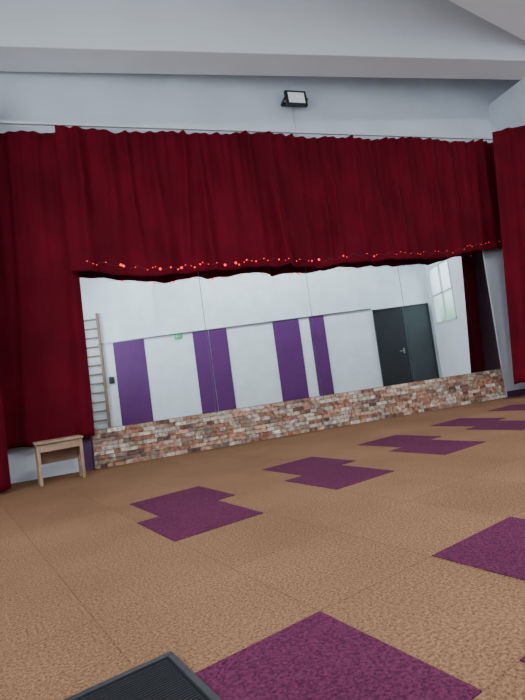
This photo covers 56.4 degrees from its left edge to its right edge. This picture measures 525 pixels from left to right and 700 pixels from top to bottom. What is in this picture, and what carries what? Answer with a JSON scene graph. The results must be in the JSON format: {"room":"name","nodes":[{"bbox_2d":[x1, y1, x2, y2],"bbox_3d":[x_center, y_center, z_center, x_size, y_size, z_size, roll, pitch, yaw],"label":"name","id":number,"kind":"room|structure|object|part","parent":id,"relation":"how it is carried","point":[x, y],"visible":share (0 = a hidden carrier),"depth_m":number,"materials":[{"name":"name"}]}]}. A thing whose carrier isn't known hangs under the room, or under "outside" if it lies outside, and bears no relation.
{"room":"community hall","nodes":[
{"label":"community hall","id":0,"kind":"room"},
{"bbox_2d":[0,384,10,492],"bbox_3d":[-3.991,-0.811,5.941,1.256,5.302,0.098,-5,-5,-42],"label":"curtain","id":1,"kind":"object","parent":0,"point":[5,482],"visible":1,"depth_m":6.19,"materials":[{"name":"red fabric"}]},
{"bbox_2d":[0,394,524,699],"bbox_3d":[2.327,1.052,5.096,13.800,0.100,12.100,-5,-4,-34],"label":"floor","id":2,"kind":"structure","parent":0,"point":[90,594],"depth_m":2.77,"materials":[{"name":"beige carpet"}]},
{"bbox_2d":[33,435,85,486],"bbox_3d":[-2.736,1.485,6.622,0.600,0.565,0.340,-6,-4,-30],"label":"wooden stool","id":3,"kind":"object","parent":2,"relation":"on","point":[70,447],"visible":1,"depth_m":6.62,"materials":[{"name":"beige wood"}]},
{"bbox_3d":[-2.962,1.523,6.488,0.040,0.535,0.300,-6,-4,-30],"label":"leg frame","id":4,"kind":"part","parent":3,"relation":"part of","materials":[{"name":"beige wood"}]},
{"bbox_3d":[-2.772,1.220,6.637,0.600,0.030,0.340,-6,-4,-30],"label":"seat","id":5,"kind":"part","parent":3,"relation":"part of","materials":[{"name":"beige wood"}]},
{"bbox_3d":[-2.506,1.477,6.754,0.040,0.535,0.300,-6,-4,-30],"label":"leg frame","id":6,"kind":"part","parent":3,"relation":"part of","materials":[{"name":"beige wood"}]},
{"bbox_2d":[64,651,221,699],"bbox_3d":[-0.445,1.134,1.358,0.720,0.026,0.710,-5,-4,-34],"label":"doormat","id":7,"kind":"object","parent":2,"relation":"on","point":[165,676],"visible":1,"depth_m":1.66,"materials":[{"name":"black rubber"}]},
{"bbox_2d":[92,369,505,468],"bbox_3d":[1.123,1.076,8.523,7.740,0.575,0.082,-7,-4,-18],"label":"brick plinth","id":8,"kind":"object","parent":2,"relation":"on","point":[120,445],"visible":1,"depth_m":8.24,"materials":[{"name":"brick"}]},
{"bbox_2d":[130,404,524,699],"bbox_3d":[2.359,0.954,4.399,7.605,0.004,4.450,-5,-4,-34],"label":"tiles","id":9,"kind":"object","parent":2,"relation":"on","point":[319,656],"depth_m":1.85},
{"bbox_2d":[0,0,524,79],"bbox_3d":[-0.593,-5.360,7.963,14.290,1.500,0.568,-7,-3,-14],"label":"ceiling","id":10,"kind":"structure","parent":0,"point":[441,39],"depth_m":7.84,"materials":[{"name":"white paint"}]},
{"bbox_2d":[0,71,524,483],"bbox_3d":[-0.306,-2.280,8.560,14.450,7.600,0.200,-7,-4,-18],"label":"wall","id":11,"kind":"structure","parent":0,"point":[417,106],"depth_m":8.73,"materials":[{"name":"white paint"}]},
{"bbox_2d":[82,437,94,470],"bbox_3d":[-2.611,1.512,7.311,0.140,0.560,0.038,-7,-4,-18],"label":"trim","id":12,"kind":"structure","parent":11,"relation":"attached to","point":[87,443],"depth_m":7.29,"materials":[{"name":"purple paint"}]},
{"bbox_2d":[0,120,492,139],"bbox_3d":[-0.255,-3.728,8.465,10.800,0.040,0.289,-7,-4,-18],"label":"rail","id":13,"kind":"object","parent":11,"relation":"attached to","point":[7,122],"visible":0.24,"depth_m":8.19,"materials":[{"name":"white plastic"}]},
{"bbox_2d":[0,130,94,448],"bbox_3d":[-3.910,-0.884,7.010,2.501,4.730,0.122,-7,-4,-17],"label":"curtain","id":14,"kind":"object","parent":13,"relation":"hanging from","point":[45,383],"visible":0.91,"depth_m":7.21,"materials":[{"name":"red fabric"}]},
{"bbox_2d":[54,125,501,275],"bbox_3d":[0.969,-2.640,8.523,8.298,2.395,0.332,-7,-4,-18],"label":"valance curtain","id":15,"kind":"object","parent":13,"relation":"hanging from","point":[163,200],"visible":0.98,"depth_m":8.23,"materials":[{"name":"red fabric"}]},
{"bbox_2d":[83,241,499,269],"bbox_3d":[1.086,-1.598,8.269,7.814,0.219,0.040,-7,-4,-18],"label":"fairy lights","id":16,"kind":"object","parent":15,"relation":"attached to","point":[181,267],"visible":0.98,"depth_m":7.81,"materials":[{"name":"red plastic"}]},
{"bbox_2d":[79,250,506,429],"bbox_3d":[0.960,-0.253,8.613,7.765,3.260,0.068,-7,-4,-18],"label":"wall mirror","id":17,"kind":"object","parent":11,"relation":"attached to","point":[163,347],"visible":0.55,"depth_m":8.36,"materials":[{"name":"clear glass"}]},
{"bbox_3d":[-1.831,-0.222,7.702,1.902,2.670,0.012,-7,-4,-18],"label":"pane","id":18,"kind":"part","parent":17,"relation":"part of","materials":[{"name":"silver metal"}]},
{"bbox_3d":[-0.028,-0.428,8.297,1.902,2.670,0.012,-7,-4,-18],"label":"pane","id":19,"kind":"part","parent":17,"relation":"part of","materials":[{"name":"white mirror"}]},
{"bbox_3d":[1.765,-0.633,8.889,1.882,2.670,0.012,-7,-4,-18],"label":"pane","id":20,"kind":"part","parent":17,"relation":"part of","materials":[{"name":"white mirror"}]},
{"bbox_3d":[3.611,-0.844,9.498,2.012,2.670,0.012,-7,-4,-18],"label":"pane","id":21,"kind":"part","parent":17,"relation":"part of","materials":[{"name":"white mirror"}]},
{"bbox_2d":[280,90,307,136],"bbox_3d":[0.602,-4.245,8.805,0.451,0.758,0.259,-7,-4,-18],"label":"floodlight","id":22,"kind":"object","parent":11,"relation":"attached to","point":[292,98],"visible":0.99,"depth_m":8.71,"materials":[{"name":"black plastic"}]},
{"bbox_3d":[0.605,-4.489,8.710,0.310,0.200,0.028,-7,-4,-18],"label":"glass","id":23,"kind":"part","parent":22,"relation":"part of","materials":[{"name":"white glass"}]},
{"bbox_2d":[507,388,524,396],"bbox_3d":[5.205,0.845,9.875,0.800,0.110,0.030,-7,-4,-18],"label":"baseboard","id":24,"kind":"structure","parent":11,"relation":"attached to","point":[519,391],"depth_m":9.82,"materials":[{"name":"purple paint"}]},
{"bbox_2d":[449,0,524,40],"bbox_3d":[1.283,-5.848,5.681,13.400,1.300,1.320,-5,-4,-34],"label":"ceiling","id":25,"kind":"structure","parent":0,"point":[509,15],"depth_m":7.82,"materials":[{"name":"white paint"}]},
{"bbox_2d":[488,77,524,131],"bbox_3d":[5.555,-2.251,9.506,0.300,6.100,1.540,-7,-4,-18],"label":"wall","id":26,"kind":"structure","parent":0,"point":[508,110],"depth_m":9.86,"materials":[{"name":"paint"}]},
{"bbox_2d":[492,125,524,383],"bbox_3d":[5.221,-1.907,9.102,1.710,4.941,0.517,-9,-4,26],"label":"curtain","id":27,"kind":"object","parent":26,"relation":"hanging from","point":[508,143],"visible":1,"depth_m":9.36,"materials":[{"name":"red fabric"}]}
]}

